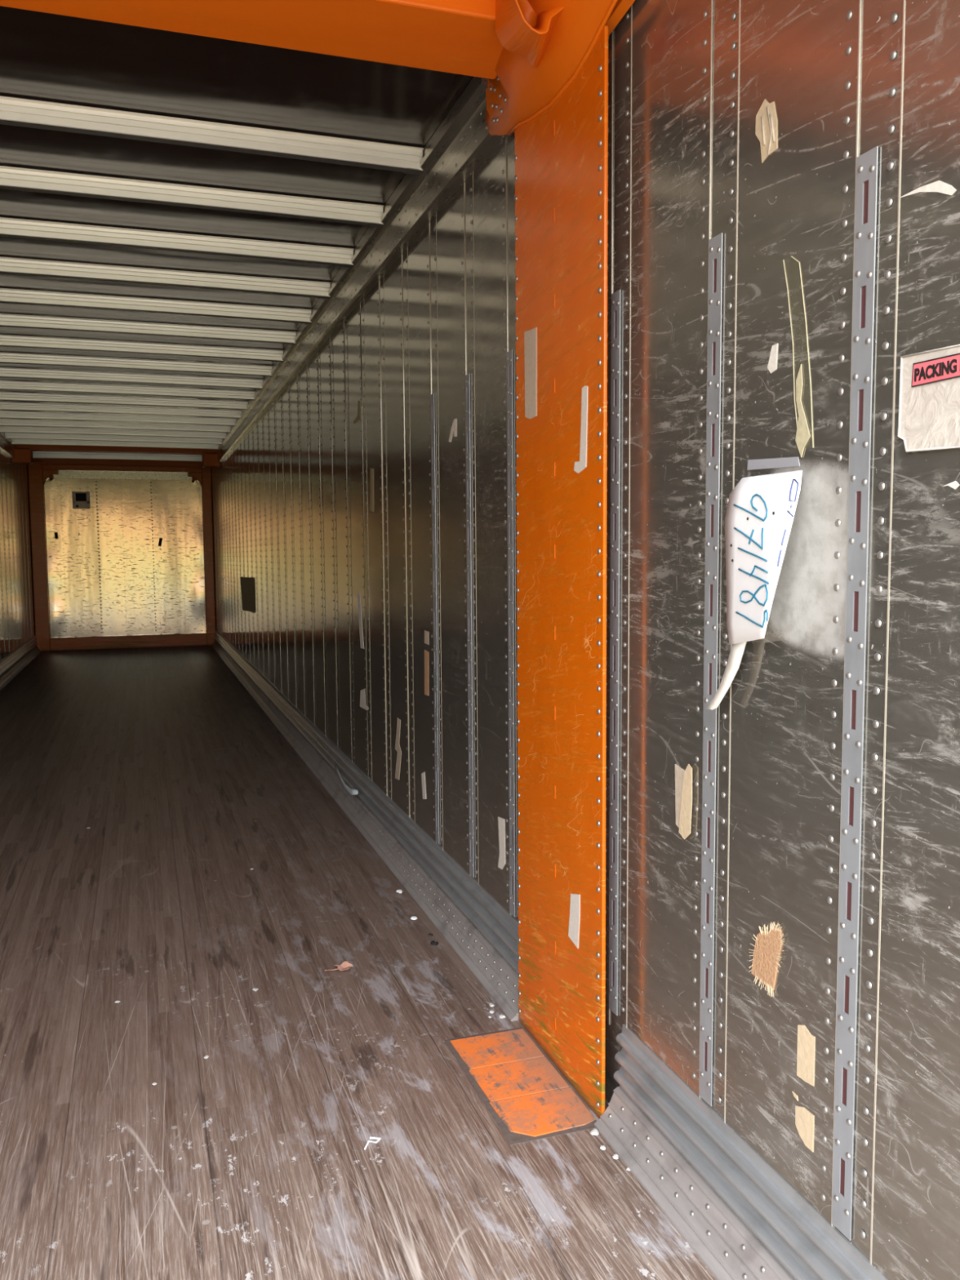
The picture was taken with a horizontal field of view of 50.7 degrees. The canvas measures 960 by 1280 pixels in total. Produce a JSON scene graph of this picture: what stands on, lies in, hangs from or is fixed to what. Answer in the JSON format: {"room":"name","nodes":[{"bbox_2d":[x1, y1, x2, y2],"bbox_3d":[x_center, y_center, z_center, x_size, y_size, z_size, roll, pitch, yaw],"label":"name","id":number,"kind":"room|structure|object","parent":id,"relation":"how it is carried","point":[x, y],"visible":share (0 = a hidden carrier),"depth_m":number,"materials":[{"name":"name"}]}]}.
{"room":"truck trailer interior","nodes":[
{"label":"truck trailer interior","id":0,"kind":"room"},
{"bbox_2d":[0,450,35,661],"bbox_3d":[-3.987,-0.617,7.187,0.063,2.760,15.610,-2,5,-18],"label":"wall","id":1,"kind":"structure","parent":0,"point":[17,618],"depth_m":12.47,"materials":[{"name":"metal"}]},
{"bbox_2d":[0,432,17,458],"bbox_3d":[-3.972,-1.899,7.203,0.069,0.205,11.149,-2,5,-18],"label":"rail","id":2,"kind":"object","parent":1,"relation":"attached to","point":[6,446],"visible":0.91,"depth_m":11.76,"materials":[{"name":"metal"}]},
{"bbox_2d":[0,635,41,690],"bbox_3d":[-4.257,0.555,8.324,0.083,0.236,13.061,-2,5,-18],"label":"base rail","id":3,"kind":"object","parent":1,"relation":"attached to","point":[15,662],"visible":1,"depth_m":12.12,"materials":[{"name":"metal"}]},
{"bbox_2d":[32,457,206,637],"bbox_3d":[-5.227,-1.263,14.920,2.640,2.760,0.104,-2,5,-18],"label":"wall","id":4,"kind":"structure","parent":0,"point":[108,574],"depth_m":14.89,"materials":[{"name":"beige metal"}]},
{"bbox_2d":[54,532,57,538],"bbox_3d":[-6.091,-1.502,14.560,0.048,0.098,0.010,-2,5,-18],"label":"tape","id":5,"kind":"object","parent":4,"relation":"attached to","point":[55,533],"visible":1,"depth_m":14.55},
{"bbox_2d":[71,491,89,508],"bbox_3d":[-5.759,-2.020,14.623,0.235,0.245,0.030,-2,5,-18],"label":"hatch","id":6,"kind":"object","parent":4,"relation":"attached to","point":[81,500],"visible":1,"depth_m":14.62,"materials":[{"name":"grey metal"}]},
{"bbox_2d":[27,461,215,651],"bbox_3d":[-5.204,-1.228,14.853,2.500,2.699,0.129,-2,5,-18],"label":"frame","id":7,"kind":"object","parent":4,"relation":"attached to","point":[38,473],"visible":0.9,"depth_m":14.73,"materials":[{"name":"brown metal"}]},
{"bbox_2d":[158,537,162,546],"bbox_3d":[-4.740,-1.448,15.017,0.068,0.125,0.010,-2,5,-18],"label":"tape","id":8,"kind":"object","parent":4,"relation":"attached to","point":[160,539],"visible":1,"depth_m":15.01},
{"bbox_2d":[0,5,473,455],"bbox_3d":[-2.780,-2.035,7.475,2.640,0.040,15.610,-2,5,-18],"label":"ceiling","id":9,"kind":"structure","parent":0,"point":[48,57],"depth_m":3.57,"materials":[{"name":"grey metal"}]},
{"bbox_2d":[0,426,226,439],"bbox_3d":[-4.046,-2.306,11.255,2.416,0.068,0.066,-2,5,-18],"label":"bow","id":10,"kind":"object","parent":9,"relation":"attached to","point":[30,429],"visible":0.97,"depth_m":11.22,"materials":[{"name":"metal"}]},
{"bbox_2d":[4,432,222,444],"bbox_3d":[-4.239,-2.354,11.832,2.416,0.068,0.066,-2,5,-18],"label":"bow","id":11,"kind":"object","parent":9,"relation":"attached to","point":[8,435],"visible":0.88,"depth_m":11.80,"materials":[{"name":"metal"}]},
{"bbox_2d":[11,439,218,449],"bbox_3d":[-4.433,-2.401,12.408,2.416,0.068,0.066,-2,5,-18],"label":"bow","id":12,"kind":"object","parent":9,"relation":"attached to","point":[15,442],"visible":0.87,"depth_m":12.38,"materials":[{"name":"metal"}]},
{"bbox_2d":[0,418,231,432],"bbox_3d":[-3.853,-2.259,10.679,2.416,0.068,0.066,-2,5,-18],"label":"bow","id":13,"kind":"object","parent":9,"relation":"attached to","point":[3,422],"visible":0.98,"depth_m":10.66,"materials":[{"name":"metal"}]},
{"bbox_2d":[11,444,221,467],"bbox_3d":[-4.619,-2.361,12.973,2.506,0.247,0.240,-2,5,-18],"label":"crossbeam","id":14,"kind":"object","parent":9,"relation":"attached to","point":[23,453],"visible":0.71,"depth_m":12.85,"materials":[{"name":"orange metal"}]},
{"bbox_2d":[32,453,202,461],"bbox_3d":[-5.018,-2.553,14.153,2.416,0.068,0.066,-2,5,-18],"label":"bow","id":15,"kind":"object","parent":9,"relation":"attached to","point":[34,455],"visible":0.77,"depth_m":14.13,"materials":[{"name":"metal"}]},
{"bbox_2d":[32,451,202,457],"bbox_3d":[-4.796,-2.498,13.491,2.416,0.068,0.066,-2,5,-18],"label":"bow","id":16,"kind":"object","parent":9,"relation":"attached to","point":[33,451],"visible":0.28,"depth_m":13.46,"materials":[{"name":"metal"}]},
{"bbox_2d":[0,410,236,426],"bbox_3d":[-3.660,-2.212,10.103,2.416,0.068,0.066,-2,5,-18],"label":"bow","id":17,"kind":"object","parent":9,"relation":"attached to","point":[3,414],"visible":0.97,"depth_m":10.10,"materials":[{"name":"metal"}]},
{"bbox_2d":[0,401,241,418],"bbox_3d":[-3.466,-2.164,9.526,2.416,0.068,0.066,-2,5,-18],"label":"bow","id":18,"kind":"object","parent":9,"relation":"attached to","point":[3,405],"visible":0.97,"depth_m":9.53,"materials":[{"name":"metal"}]},
{"bbox_2d":[0,391,248,409],"bbox_3d":[-3.273,-2.117,8.950,2.416,0.068,0.066,-2,5,-18],"label":"bow","id":19,"kind":"object","parent":9,"relation":"attached to","point":[4,396],"visible":1,"depth_m":8.97,"materials":[{"name":"metal"}]},
{"bbox_2d":[0,380,255,399],"bbox_3d":[-3.080,-2.069,8.374,2.416,0.068,0.066,-2,5,-18],"label":"bow","id":20,"kind":"object","parent":9,"relation":"attached to","point":[4,384],"visible":0.94,"depth_m":8.40,"materials":[{"name":"metal"}]},
{"bbox_2d":[0,367,263,389],"bbox_3d":[-2.887,-2.022,7.797,2.416,0.068,0.066,-2,5,-18],"label":"bow","id":21,"kind":"object","parent":9,"relation":"attached to","point":[8,372],"visible":0.99,"depth_m":7.84,"materials":[{"name":"metal"}]},
{"bbox_2d":[0,351,272,377],"bbox_3d":[-2.693,-1.974,7.221,2.416,0.068,0.066,-2,5,-18],"label":"bow","id":22,"kind":"object","parent":9,"relation":"attached to","point":[5,357],"visible":1,"depth_m":7.28,"materials":[{"name":"metal"}]},
{"bbox_2d":[0,334,283,362],"bbox_3d":[-2.500,-1.927,6.645,2.416,0.068,0.066,-2,5,-18],"label":"bow","id":23,"kind":"object","parent":9,"relation":"attached to","point":[6,340],"visible":0.99,"depth_m":6.71,"materials":[{"name":"metal"}]},
{"bbox_2d":[0,313,296,344],"bbox_3d":[-2.307,-1.879,6.068,2.416,0.068,0.066,-2,5,-18],"label":"bow","id":24,"kind":"object","parent":9,"relation":"attached to","point":[6,320],"visible":1,"depth_m":6.15,"materials":[{"name":"metal"}]},
{"bbox_2d":[0,288,311,324],"bbox_3d":[-2.114,-1.832,5.492,2.416,0.068,0.066,-2,5,-18],"label":"bow","id":25,"kind":"object","parent":9,"relation":"attached to","point":[6,295],"visible":0.98,"depth_m":5.58,"materials":[{"name":"metal"}]},
{"bbox_2d":[0,257,330,298],"bbox_3d":[-1.921,-1.785,4.916,2.416,0.068,0.066,-2,5,-18],"label":"bow","id":26,"kind":"object","parent":9,"relation":"attached to","point":[8,265],"visible":0.97,"depth_m":5.02,"materials":[{"name":"metal"}]},
{"bbox_2d":[0,217,354,267],"bbox_3d":[-1.727,-1.737,4.339,2.416,0.068,0.066,-2,5,-18],"label":"bow","id":27,"kind":"object","parent":9,"relation":"attached to","point":[9,227],"visible":1,"depth_m":4.45,"materials":[{"name":"metal"}]},
{"bbox_2d":[0,165,383,227],"bbox_3d":[-1.534,-1.690,3.763,2.416,0.068,0.066,-2,5,-18],"label":"bow","id":28,"kind":"object","parent":9,"relation":"attached to","point":[11,178],"visible":0.99,"depth_m":3.89,"materials":[{"name":"metal"}]},
{"bbox_2d":[0,95,423,175],"bbox_3d":[-1.341,-1.642,3.187,2.416,0.068,0.066,-2,5,-18],"label":"bow","id":29,"kind":"object","parent":9,"relation":"attached to","point":[18,112],"visible":0.98,"depth_m":3.32,"materials":[{"name":"metal"}]},
{"bbox_2d":[0,0,502,79],"bbox_3d":[-0.969,-1.503,2.003,2.450,0.157,0.675,-2,5,-18],"label":"header beam","id":30,"kind":"structure","parent":9,"relation":"attached to","point":[458,37],"depth_m":2.40,"materials":[{"name":"orange metal"}]},
{"bbox_2d":[0,644,716,1279],"bbox_3d":[-2.759,0.774,7.713,2.640,0.120,15.610,-2,5,-18],"label":"floor","id":31,"kind":"structure","parent":0,"point":[248,1160],"depth_m":2.86,"materials":[{"name":"brown wood"}]},
{"bbox_2d":[324,960,352,970],"bbox_3d":[-0.455,1.060,3.291,0.083,0.014,0.059,1,5,13],"label":"dry leaf","id":32,"kind":"object","parent":31,"relation":"on","point":[345,965],"visible":1,"depth_m":3.29,"materials":[{"name":"pink plant"}]},
{"bbox_2d":[364,1137,381,1149],"bbox_3d":[-0.245,1.150,2.313,0.026,0.005,0.047,1,5,11],"label":"paper curl","id":33,"kind":"object","parent":31,"relation":"on","point":[375,1138],"visible":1,"depth_m":2.32,"materials":[{"name":"white paper"}]},
{"bbox_2d":[430,940,438,945],"bbox_3d":[-0.160,1.047,3.503,0.036,0.008,0.028,3,6,38],"label":"chip","id":34,"kind":"object","parent":31,"relation":"on","point":[433,943],"visible":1,"depth_m":3.50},
{"bbox_2d":[444,1027,596,1145],"bbox_3d":[0.092,1.125,2.594,0.228,0.004,0.530,-2,5,-18],"label":"floor plate","id":35,"kind":"object","parent":31,"relation":"on","point":[524,1094],"visible":1,"depth_m":2.55,"materials":[{"name":"orange metal"}]},
{"bbox_2d":[484,0,635,1118],"bbox_3d":[0.135,-0.281,2.586,0.245,2.805,0.948,-2,5,-13],"label":"post","id":36,"kind":"object","parent":31,"relation":"on","point":[549,88],"visible":1,"depth_m":2.48,"materials":[{"name":"metal"}]},
{"bbox_2d":[524,327,537,418],"bbox_3d":[0.133,-0.699,2.659,0.002,0.233,0.087,-2,5,-18],"label":"tape","id":37,"kind":"object","parent":36,"relation":"attached to","point":[530,336],"visible":1,"depth_m":2.65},
{"bbox_2d":[568,893,580,948],"bbox_3d":[0.233,0.688,2.507,0.002,0.140,0.069,-2,5,-18],"label":"tape","id":38,"kind":"object","parent":36,"relation":"attached to","point":[575,904],"visible":1,"depth_m":2.50,"materials":[{"name":"paper"}]},
{"bbox_2d":[573,385,587,473],"bbox_3d":[0.236,-0.491,2.371,0.002,0.198,0.077,-2,5,-18],"label":"tape","id":39,"kind":"object","parent":36,"relation":"attached to","point":[580,465],"visible":1,"depth_m":2.35,"materials":[{"name":"paper"}]},
{"bbox_2d":[590,1128,599,1135],"bbox_3d":[0.267,1.143,2.352,0.022,0.006,0.021,-2,5,-18],"label":"chip","id":40,"kind":"object","parent":31,"relation":"on","point":[595,1131],"visible":1,"depth_m":2.35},
{"bbox_2d":[600,1145,605,1150],"bbox_3d":[0.279,1.149,2.293,0.014,0.004,0.017,-2,5,-18],"label":"chip","id":41,"kind":"object","parent":31,"relation":"on","point":[602,1147],"visible":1,"depth_m":2.29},
{"bbox_2d":[612,1154,618,1159],"bbox_3d":[0.303,1.151,2.258,0.015,0.004,0.018,-2,5,-18],"label":"chip","id":42,"kind":"object","parent":31,"relation":"on","point":[615,1156],"visible":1,"depth_m":2.26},
{"bbox_2d":[210,0,959,1279],"bbox_3d":[-1.553,-0.704,7.996,0.063,2.760,15.610,-2,5,-18],"label":"wall","id":43,"kind":"structure","parent":0,"point":[689,81],"depth_m":1.91,"materials":[{"name":"metal"}]},
{"bbox_2d":[240,577,254,613],"bbox_3d":[-2.418,-0.471,10.519,0.004,0.381,1.414,-2,5,-18],"label":"placard","id":44,"kind":"object","parent":43,"relation":"attached to","point":[247,588],"visible":1,"depth_m":10.41},
{"bbox_2d":[353,400,360,423],"bbox_3d":[-0.610,-1.133,5.021,0.002,0.103,0.183,-2,5,-18],"label":"tape","id":45,"kind":"object","parent":43,"relation":"attached to","point":[358,417],"visible":1,"depth_m":4.98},
{"bbox_2d":[215,76,504,463],"bbox_3d":[-1.693,-1.990,8.081,0.069,0.205,10.920,-2,5,-18],"label":"rail","id":46,"kind":"object","parent":43,"relation":"attached to","point":[463,140],"visible":1,"depth_m":4.02,"materials":[{"name":"metal"}]},
{"bbox_2d":[357,593,364,648],"bbox_3d":[-0.602,-0.096,5.109,0.002,0.275,0.134,-2,5,-18],"label":"tape","id":47,"kind":"object","parent":43,"relation":"attached to","point":[362,645],"visible":1,"depth_m":5.11,"materials":[{"name":"paper"}]},
{"bbox_2d":[360,688,368,710],"bbox_3d":[-0.583,0.296,5.095,0.002,0.107,0.213,-2,5,-18],"label":"tape","id":48,"kind":"object","parent":43,"relation":"attached to","point":[362,702],"visible":1,"depth_m":5.11,"materials":[{"name":"paper"}]},
{"bbox_2d":[211,629,518,1021],"bbox_3d":[-1.942,0.472,9.094,0.083,0.236,13.061,-2,5,-18],"label":"base rail","id":49,"kind":"object","parent":43,"relation":"attached to","point":[479,930],"depth_m":4.14,"materials":[{"name":"metal"}]},
{"bbox_2d":[369,467,373,511],"bbox_3d":[-0.508,-0.706,4.762,0.002,0.209,0.085,-2,5,-18],"label":"tape","id":50,"kind":"object","parent":43,"relation":"attached to","point":[371,470],"visible":1,"depth_m":4.76,"materials":[{"name":"beige paper"}]},
{"bbox_2d":[395,717,401,780],"bbox_3d":[-0.359,0.480,4.442,0.002,0.283,0.125,-2,5,-18],"label":"tape","id":51,"kind":"object","parent":43,"relation":"attached to","point":[397,748],"visible":1,"depth_m":4.44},
{"bbox_2d":[421,772,426,799],"bbox_3d":[-0.224,0.582,4.046,0.002,0.116,0.068,-2,5,-18],"label":"tape","id":52,"kind":"object","parent":43,"relation":"attached to","point":[423,775],"visible":1,"depth_m":4.04,"materials":[{"name":"paper"}]},
{"bbox_2d":[424,649,428,695],"bbox_3d":[-0.208,0.128,3.948,0.002,0.178,0.066,-2,5,-18],"label":"tape","id":53,"kind":"object","parent":43,"relation":"attached to","point":[426,653],"visible":1,"depth_m":3.95,"materials":[{"name":"brown paper"}]},
{"bbox_2d":[424,630,428,644],"bbox_3d":[-0.207,-0.010,3.930,0.002,0.052,0.061,-2,5,-18],"label":"tape","id":54,"kind":"object","parent":43,"relation":"attached to","point":[426,633],"visible":1,"depth_m":3.93,"materials":[{"name":"beige paper"}]},
{"bbox_2d":[430,393,439,844],"bbox_3d":[-0.170,-0.065,3.804,0.006,1.689,0.045,-2,5,-18],"label":"track","id":55,"kind":"object","parent":43,"relation":"attached to","point":[433,411],"visible":1,"depth_m":3.80,"materials":[{"name":"metal"}]},
{"bbox_2d":[448,418,456,442],"bbox_3d":[-0.095,-0.726,3.517,0.002,0.074,0.098,-2,5,-18],"label":"tape","id":56,"kind":"object","parent":43,"relation":"attached to","point":[454,424],"visible":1,"depth_m":3.50,"materials":[{"name":"paper"}]},
{"bbox_2d":[465,373,474,877],"bbox_3d":[-0.036,-0.032,3.405,0.006,1.689,0.045,-2,5,-18],"label":"track","id":57,"kind":"object","parent":43,"relation":"attached to","point":[467,376],"visible":1,"depth_m":3.40,"materials":[{"name":"metal"}]},
{"bbox_2d":[497,816,505,869],"bbox_3d":[0.068,0.638,3.173,0.002,0.171,0.068,-2,5,-18],"label":"tape","id":58,"kind":"object","parent":43,"relation":"attached to","point":[501,864],"visible":1,"depth_m":3.17,"materials":[{"name":"paper"}]},
{"bbox_2d":[506,349,515,917],"bbox_3d":[0.092,-0.001,3.025,0.006,1.689,0.045,-2,5,-18],"label":"track","id":59,"kind":"object","parent":43,"relation":"attached to","point":[509,354],"visible":1,"depth_m":3.02,"materials":[{"name":"metal"}]},
{"bbox_2d":[608,289,620,1015],"bbox_3d":[0.313,0.053,2.365,0.006,1.689,0.045,-2,5,-18],"label":"track","id":60,"kind":"object","parent":43,"relation":"attached to","point":[615,296],"visible":1,"depth_m":2.36,"materials":[{"name":"metal"}]},
{"bbox_2d":[675,764,692,839],"bbox_3d":[0.417,0.328,2.078,0.008,0.159,0.078,-2,5,-18],"label":"tape","id":61,"kind":"object","parent":43,"relation":"attached to","point":[683,778],"visible":1,"depth_m":2.07,"materials":[{"name":"beige paper"}]},
{"bbox_2d":[698,232,722,1106],"bbox_3d":[0.447,0.086,1.967,0.006,1.689,0.045,-2,5,-18],"label":"track","id":62,"kind":"object","parent":43,"relation":"attached to","point":[715,244],"visible":0.99,"depth_m":1.96,"materials":[{"name":"metal"}]},
{"bbox_2d":[594,1024,887,1279],"bbox_3d":[0.586,1.093,1.555,0.083,0.236,1.759,-2,5,-18],"label":"base rail","id":63,"kind":"object","parent":43,"relation":"attached to","point":[739,1215],"visible":1,"depth_m":1.97,"materials":[{"name":"metal"}]},
{"bbox_2d":[706,470,802,710],"bbox_3d":[0.467,-0.072,1.766,0.053,0.427,0.273,-2,5,-18],"label":"paper tag","id":64,"kind":"object","parent":43,"relation":"attached to","point":[761,509],"visible":1,"depth_m":1.75,"materials":[{"name":"white paper"}]},
{"bbox_2d":[748,921,784,996],"bbox_3d":[0.515,0.564,1.815,0.006,0.141,0.107,-2,5,-18],"label":"paper","id":65,"kind":"object","parent":43,"relation":"attached to","point":[767,948],"visible":1,"depth_m":1.81,"materials":[{"name":"beige paper"}]},
{"bbox_2d":[755,98,777,163],"bbox_3d":[0.490,-0.876,1.736,0.004,0.104,0.065,-2,5,-18],"label":"tape","id":66,"kind":"object","parent":43,"relation":"attached to","point":[766,131],"visible":1,"depth_m":1.73,"materials":[{"name":"beige paper"}]},
{"bbox_2d":[767,343,777,373],"bbox_3d":[0.504,-0.483,1.742,0.002,0.047,0.029,-2,5,-18],"label":"scrap","id":67,"kind":"object","parent":43,"relation":"attached to","point":[772,363],"visible":1,"depth_m":1.74,"materials":[{"name":"paper"}]},
{"bbox_2d":[746,457,799,470],"bbox_3d":[0.506,-0.306,1.752,0.002,0.024,0.153,-2,5,-18],"label":"tape strip","id":68,"kind":"object","parent":43,"relation":"attached to","point":[761,464],"visible":1,"depth_m":1.75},
{"bbox_2d":[792,1091,798,1101],"bbox_3d":[0.546,0.789,1.752,0.002,0.009,0.016,-2,5,-18],"label":"tape shred","id":69,"kind":"object","parent":43,"relation":"attached to","point":[795,1095],"visible":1,"depth_m":1.75,"materials":[{"name":"beige paper"}]},
{"bbox_2d":[782,255,813,457],"bbox_3d":[0.525,-0.470,1.675,0.003,0.335,0.092,-2,5,-18],"label":"tape","id":70,"kind":"object","parent":43,"relation":"attached to","point":[802,435],"visible":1,"depth_m":1.67,"materials":[{"name":"yellow"}]},
{"bbox_2d":[795,1106,813,1151],"bbox_3d":[0.554,0.831,1.730,0.002,0.064,0.050,-2,5,-18],"label":"tape","id":71,"kind":"object","parent":43,"relation":"attached to","point":[804,1119],"visible":1,"depth_m":1.73,"materials":[{"name":"beige paper"}]},
{"bbox_2d":[796,1025,815,1086],"bbox_3d":[0.553,0.703,1.719,0.002,0.097,0.046,-2,5,-18],"label":"tape","id":72,"kind":"object","parent":43,"relation":"attached to","point":[806,1041],"visible":1,"depth_m":1.72,"materials":[{"name":"beige paper"}]},
{"bbox_2d":[831,146,878,1240],"bbox_3d":[0.579,0.119,1.572,0.006,1.689,0.045,-2,5,-18],"label":"track","id":73,"kind":"object","parent":43,"relation":"attached to","point":[866,180],"visible":1,"depth_m":1.56,"materials":[{"name":"metal"}]},
{"bbox_2d":[898,180,955,198],"bbox_3d":[0.615,-0.612,1.394,0.002,0.030,0.109,-2,5,-18],"label":"tape shred","id":74,"kind":"object","parent":43,"relation":"attached to","point":[939,186],"visible":1,"depth_m":1.37,"materials":[{"name":"paper"}]},
{"bbox_2d":[897,344,959,452],"bbox_3d":[0.625,-0.329,1.383,0.006,0.140,0.148,-2,5,-18],"label":"pouch","id":75,"kind":"object","parent":43,"relation":"attached to","point":[929,402],"visible":1,"depth_m":1.39,"materials":[{"name":"beige plastic"}]},
{"bbox_2d":[942,480,959,488],"bbox_3d":[0.637,-0.209,1.370,0.002,0.011,0.031,-2,5,-18],"label":"tape shred","id":76,"kind":"object","parent":43,"relation":"attached to","point":[954,485],"visible":1,"depth_m":1.36,"materials":[{"name":"paper"}]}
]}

